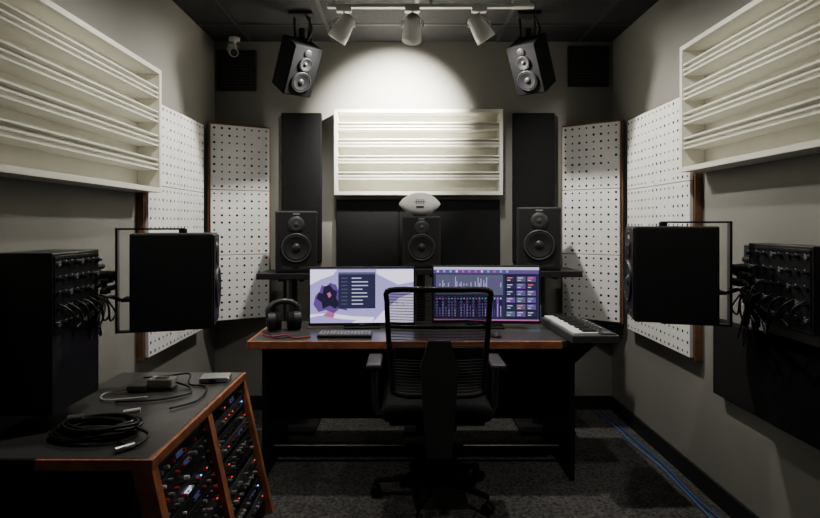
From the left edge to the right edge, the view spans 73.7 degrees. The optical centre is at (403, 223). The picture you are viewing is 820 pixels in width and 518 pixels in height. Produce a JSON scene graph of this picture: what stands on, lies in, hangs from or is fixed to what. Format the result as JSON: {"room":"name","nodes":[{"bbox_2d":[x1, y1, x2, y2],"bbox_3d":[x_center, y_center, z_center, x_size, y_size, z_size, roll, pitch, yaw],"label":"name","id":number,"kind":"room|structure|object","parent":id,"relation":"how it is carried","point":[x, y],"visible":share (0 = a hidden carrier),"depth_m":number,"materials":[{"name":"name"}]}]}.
{"room":"studio","nodes":[
{"label":"studio","id":0,"kind":"room"},
{"bbox_2d":[0,0,214,436],"bbox_3d":[-1.460,0.010,1.390,0.100,2.740,5.380,0,0,0],"label":"wall","id":1,"kind":"structure","parent":0,"point":[34,215],"depth_m":2.72,"materials":[{"name":"paint"}]},
{"bbox_2d":[0,249,115,415],"bbox_3d":[-1.285,0.380,2.057,0.250,0.560,0.353,0,0,0],"label":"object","id":2,"kind":"object","parent":1,"relation":"attached to","point":[50,305],"visible":1,"depth_m":1.88,"materials":[{"name":"black metal"}]},
{"bbox_2d":[0,0,161,192],"bbox_3d":[-1.345,-0.487,2.280,0.130,0.645,1.220,0,0,0],"label":"diffuser","id":3,"kind":"object","parent":1,"relation":"in","point":[78,107],"visible":1,"depth_m":2.20,"materials":[{"name":"beige paint"}]},
{"bbox_2d":[99,228,220,335],"bbox_3d":[-1.113,0.301,2.407,0.600,0.567,0.374,0,0,0],"label":"speaker","id":4,"kind":"object","parent":1,"relation":"attached to","point":[175,278],"visible":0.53,"depth_m":2.31},
{"bbox_2d":[136,104,203,360],"bbox_3d":[-1.380,0.019,3.290,0.061,1.402,0.824,0,0,0],"label":"acoustic panel","id":5,"kind":"object","parent":1,"relation":"attached to","point":[180,204],"visible":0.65,"depth_m":3.22,"materials":[{"name":"white wood"}]},
{"bbox_2d":[215,42,611,395],"bbox_3d":[0.070,0.010,4.130,3.160,2.740,0.100,0,0,0],"label":"wall","id":6,"kind":"structure","parent":0,"point":[351,75],"depth_m":4.08,"materials":[{"name":"paint"}]},
{"bbox_2d":[216,50,255,90],"bbox_3d":[-1.245,-1.140,4.062,0.290,0.300,0.036,0,0,0],"label":"air vent","id":7,"kind":"object","parent":6,"relation":"in","point":[238,73],"visible":0.98,"depth_m":4.05,"materials":[{"name":"black plastic"}]},
{"bbox_2d":[207,122,270,321],"bbox_3d":[-1.178,-0.011,3.928,0.439,1.402,0.051,0,0,-29],"label":"acoustic panel","id":8,"kind":"object","parent":6,"relation":"attached to","point":[238,156],"visible":0.88,"depth_m":3.91,"materials":[{"name":"white wood"}]},
{"bbox_2d":[281,113,321,261],"bbox_3d":[-0.757,-0.270,4.055,0.295,1.100,0.050,0,0,0],"label":"acoustic panel","id":9,"kind":"object","parent":6,"relation":"attached to","point":[301,133],"visible":0.76,"depth_m":4.03,"materials":[{"name":"fabric"}]},
{"bbox_2d":[336,200,398,266],"bbox_3d":[-0.270,0.080,4.055,0.460,0.520,0.050,0,0,0],"label":"acoustic panel","id":10,"kind":"object","parent":6,"relation":"attached to","point":[367,231],"visible":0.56,"depth_m":4.03,"materials":[{"name":"fabric"}]},
{"bbox_2d":[334,109,502,195],"bbox_3d":[0.105,-0.520,4.015,1.220,0.620,0.130,0,0,0],"label":"diffuser","id":11,"kind":"object","parent":6,"relation":"in","point":[378,152],"visible":0.97,"depth_m":4.00,"materials":[{"name":"beige paint"}]},
{"bbox_2d":[249,396,610,409],"bbox_3d":[0.070,1.330,4.072,2.960,0.100,0.015,0,0,0],"label":"baseboard","id":12,"kind":"structure","parent":6,"relation":"attached to","point":[581,402],"depth_m":4.07,"materials":[{"name":"black"}]},
{"bbox_2d":[399,200,499,265],"bbox_3d":[0.335,0.080,4.055,0.742,0.520,0.050,0,0,0],"label":"acoustic panel","id":13,"kind":"object","parent":6,"relation":"attached to","point":[470,229],"visible":0.56,"depth_m":4.03,"materials":[{"name":"fabric"}]},
{"bbox_2d":[512,113,554,261],"bbox_3d":[0.959,-0.270,4.055,0.306,1.100,0.050,0,0,0],"label":"acoustic panel","id":14,"kind":"object","parent":6,"relation":"attached to","point":[533,134],"visible":0.76,"depth_m":4.03,"materials":[{"name":"fabric"}]},
{"bbox_2d":[568,46,608,86],"bbox_3d":[1.370,-1.170,4.062,0.300,0.300,0.036,0,0,0],"label":"air vent","id":15,"kind":"object","parent":6,"relation":"in","point":[588,66],"visible":1,"depth_m":4.05,"materials":[{"name":"black plastic"}]},
{"bbox_2d":[562,119,623,323],"bbox_3d":[1.337,-0.016,3.905,0.434,1.412,0.051,0,0,37],"label":"acoustic panel","id":16,"kind":"object","parent":6,"relation":"attached to","point":[592,153],"visible":0.98,"depth_m":3.87,"materials":[{"name":"white wood"}]},
{"bbox_2d":[172,0,658,41],"bbox_3d":[0.070,-1.408,1.390,3.160,0.104,5.580,0,0,0],"label":"ceiling","id":17,"kind":"structure","parent":0,"point":[248,20],"depth_m":3.66,"materials":[{"name":"grey paint"}]},
{"bbox_2d":[227,36,239,56],"bbox_3d":[-1.222,-1.270,3.945,0.091,0.179,0.202,0,0,-24],"label":"security camera","id":18,"kind":"object","parent":17,"relation":"attached to","point":[231,48],"visible":1,"depth_m":3.91,"materials":[{"name":"white plastic"}]},
{"bbox_2d":[272,11,322,97],"bbox_3d":[-0.685,-1.089,3.493,0.352,0.539,0.377,0,0,0],"label":"speaker","id":19,"kind":"object","parent":17,"relation":"hanging from","point":[298,60],"depth_m":3.43},
{"bbox_2d":[327,0,534,45],"bbox_3d":[0.160,-1.218,3.294,1.240,0.285,0.181,0,0,0],"label":"track light","id":20,"kind":"object","parent":17,"relation":"attached to","point":[481,31],"depth_m":3.26,"materials":[{"name":"white metal"}]},
{"bbox_2d":[506,11,555,95],"bbox_3d":[0.815,-1.094,3.493,0.352,0.529,0.377,0,0,0],"label":"speaker","id":21,"kind":"object","parent":17,"relation":"hanging from","point":[529,57],"depth_m":3.43},
{"bbox_2d":[252,410,729,517],"bbox_3d":[0.070,1.430,1.390,3.160,0.100,5.580,0,0,0],"label":"floor","id":22,"kind":"structure","parent":0,"point":[614,479],"depth_m":2.99,"materials":[{"name":"carpet"}]},
{"bbox_2d":[0,372,273,517],"bbox_3d":[-0.993,1.048,2.149,0.734,0.665,0.982,0,0,0],"label":"desk","id":23,"kind":"object","parent":22,"relation":"on","point":[203,458],"visible":1,"depth_m":1.89,"materials":[{"name":"black wood"}]},
{"bbox_2d":[48,407,149,452],"bbox_3d":[-1.000,0.680,1.845,0.361,0.070,0.220,0,0,18],"label":"coiled cable","id":24,"kind":"object","parent":23,"relation":"on","point":[68,430],"visible":1,"depth_m":1.80,"materials":[{"name":"black rubber"}]},
{"bbox_2d":[100,376,192,402],"bbox_3d":[-1.073,0.692,2.305,0.361,0.044,0.259,0,0,0],"label":"power adapter","id":25,"kind":"object","parent":23,"relation":"on","point":[155,382],"visible":1,"depth_m":2.34,"materials":[{"name":"black plastic"}]},
{"bbox_2d":[143,373,207,408],"bbox_3d":[-0.969,0.697,2.368,0.200,0.034,0.524,0,0,-36],"label":"cable","id":26,"kind":"object","parent":23,"relation":"on","point":[190,374],"visible":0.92,"depth_m":2.39,"materials":[{"name":"black rubber"}]},
{"bbox_2d":[199,373,231,382],"bbox_3d":[-0.860,0.703,2.497,0.130,0.022,0.097,0,0,-8],"label":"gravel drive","id":27,"kind":"object","parent":23,"relation":"on","point":[207,377],"visible":1,"depth_m":2.47,"materials":[{"name":"silver metal"}]},
{"bbox_2d":[256,269,320,434],"bbox_3d":[-0.755,0.850,3.701,0.400,1.060,0.343,0,0,0],"label":"speaker stand","id":28,"kind":"object","parent":22,"relation":"on","point":[296,426],"visible":0.48,"depth_m":3.66,"materials":[{"name":"black metal"}]},
{"bbox_2d":[275,211,316,272],"bbox_3d":[-0.728,0.117,3.709,0.270,0.405,0.298,0,0,-10],"label":"monitor speaker","id":29,"kind":"object","parent":28,"relation":"on","point":[295,231],"visible":0.94,"depth_m":3.57},
{"bbox_2d":[401,265,431,434],"bbox_3d":[0.115,0.835,3.701,0.270,1.090,0.343,0,0,0],"label":"speaker stand","id":30,"kind":"object","parent":22,"relation":"on","point":[420,273],"visible":0.21,"depth_m":3.58,"materials":[{"name":"black plastic"}]},
{"bbox_2d":[402,216,440,267],"bbox_3d":[0.115,0.119,3.711,0.250,0.340,0.298,0,0,0],"label":"monitor speaker","id":31,"kind":"object","parent":30,"relation":"on","point":[421,235],"visible":0.95,"depth_m":3.58},
{"bbox_2d":[399,192,439,215],"bbox_3d":[0.105,-0.131,3.659,0.280,0.161,0.158,0,0,0],"label":"football","id":32,"kind":"object","parent":31,"relation":"on","point":[419,203],"visible":1,"depth_m":3.61,"materials":[{"name":"white leather"}]},
{"bbox_2d":[247,321,595,480],"bbox_3d":[0.148,1.004,3.241,1.984,0.751,0.618,0,0,0],"label":"desk","id":33,"kind":"object","parent":22,"relation":"on","point":[310,377],"visible":0.67,"depth_m":3.17,"materials":[{"name":"wood"},{"name":"black laminate"}]},
{"bbox_2d":[265,298,301,330],"bbox_3d":[-0.710,0.535,3.240,0.219,0.184,0.108,0,0,-20],"label":"headphones","id":34,"kind":"object","parent":33,"relation":"on","point":[293,319],"visible":1,"depth_m":3.21,"materials":[{"name":"black plastic"}]},
{"bbox_2d":[262,332,310,338],"bbox_3d":[-0.680,0.625,3.044,0.311,0.008,0.103,0,0,19],"label":"cable","id":35,"kind":"object","parent":33,"relation":"on","point":[286,335],"visible":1,"depth_m":3.03,"materials":[{"name":"red plastic"}]},
{"bbox_2d":[317,331,372,337],"bbox_3d":[-0.330,0.619,3.070,0.300,0.021,0.120,0,0,0],"label":"keyboard","id":36,"kind":"object","parent":33,"relation":"on","point":[322,334],"visible":1,"depth_m":3.02,"materials":[{"name":"black plastic"}]},
{"bbox_2d":[309,266,414,328],"bbox_3d":[-0.254,0.443,3.360,0.640,0.372,0.181,0,0,0],"label":"computer monitor","id":37,"kind":"object","parent":33,"relation":"on","point":[350,297],"visible":0.86,"depth_m":3.29,"materials":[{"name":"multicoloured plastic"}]},
{"bbox_2d":[432,265,539,328],"bbox_3d":[0.496,0.440,3.360,0.650,0.379,0.181,0,0,0],"label":"computer monitor","id":38,"kind":"object","parent":33,"relation":"on","point":[516,288],"visible":0.66,"depth_m":3.29,"materials":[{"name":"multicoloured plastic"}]},
{"bbox_2d":[491,330,501,337],"bbox_3d":[0.515,0.614,3.070,0.064,0.029,0.110,0,0,0],"label":"computer mouse","id":39,"kind":"object","parent":33,"relation":"on","point":[496,334],"visible":0.95,"depth_m":3.04,"materials":[{"name":"black plastic"}]},
{"bbox_2d":[541,314,618,343],"bbox_3d":[0.995,0.595,3.150,0.250,0.066,0.580,0,0,-2],"label":"keyboard","id":40,"kind":"object","parent":33,"relation":"on","point":[575,329],"visible":1,"depth_m":2.98,"materials":[{"name":"grey plastic"}]},
{"bbox_2d":[366,286,506,517],"bbox_3d":[0.157,0.831,2.762,0.685,1.099,0.674,0,0,0],"label":"office chair","id":41,"kind":"object","parent":22,"relation":"on","point":[438,338],"visible":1,"depth_m":2.50,"materials":[{"name":"black plastic"}]},
{"bbox_2d":[512,267,582,434],"bbox_3d":[0.945,0.843,3.701,0.420,1.075,0.343,0,0,0],"label":"speaker stand","id":42,"kind":"object","parent":22,"relation":"on","point":[526,426],"visible":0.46,"depth_m":3.67,"materials":[{"name":"black metal"}]},
{"bbox_2d":[516,207,560,270],"bbox_3d":[0.908,0.097,3.709,0.280,0.415,0.298,0,0,10],"label":"monitor speaker","id":43,"kind":"object","parent":42,"relation":"on","point":[538,229],"visible":0.94,"depth_m":3.57},
{"bbox_2d":[597,412,719,517],"bbox_3d":[1.455,1.372,2.840,0.071,0.012,2.281,0,0,-1],"label":"cable","id":44,"kind":"object","parent":22,"relation":"on","point":[688,493],"visible":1,"depth_m":3.06,"materials":[{"name":"blue plastic"}]},
{"bbox_2d":[612,0,819,517],"bbox_3d":[1.600,0.010,1.390,0.100,2.740,5.380,0,0,0],"label":"wall","id":45,"kind":"structure","parent":0,"point":[772,472],"depth_m":2.71,"materials":[{"name":"paint"}]},
{"bbox_2d":[628,96,702,360],"bbox_3d":[1.520,0.004,3.250,0.061,1.412,0.824,0,0,0],"label":"acoustic panel","id":46,"kind":"object","parent":45,"relation":"attached to","point":[658,191],"visible":0.54,"depth_m":3.15,"materials":[{"name":"white wood"}]},
{"bbox_2d":[611,396,758,517],"bbox_3d":[1.542,1.330,1.383,0.015,0.100,5.365,0,0,0],"label":"baseboard","id":47,"kind":"structure","parent":45,"relation":"attached to","point":[715,492],"depth_m":2.97,"materials":[{"name":"black wood"}]},
{"bbox_2d":[623,221,760,357],"bbox_3d":[1.279,0.272,2.405,0.570,0.568,0.260,0,0,14],"label":"speaker","id":48,"kind":"object","parent":45,"relation":"attached to","point":[671,274],"visible":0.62,"depth_m":2.31},
{"bbox_2d":[680,0,819,172],"bbox_3d":[1.485,-0.588,2.210,0.130,0.645,1.220,0,0,0],"label":"diffuser","id":49,"kind":"object","parent":45,"relation":"in","point":[750,82],"visible":1,"depth_m":2.31,"materials":[{"name":"beige paint"}]},
{"bbox_2d":[713,319,819,449],"bbox_3d":[1.525,0.640,2.130,0.050,0.360,1.060,0,0,0],"label":"acoustic panel","id":50,"kind":"object","parent":45,"relation":"attached to","point":[780,387],"visible":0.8,"depth_m":2.22,"materials":[{"name":"fabric"}]},
{"bbox_2d":[733,243,819,335],"bbox_3d":[1.480,0.260,2.167,0.140,0.360,0.433,0,0,0],"label":"patch panel","id":51,"kind":"object","parent":45,"relation":"attached to","point":[785,278],"visible":0.94,"depth_m":2.08,"materials":[{"name":"black metal"}]}
]}

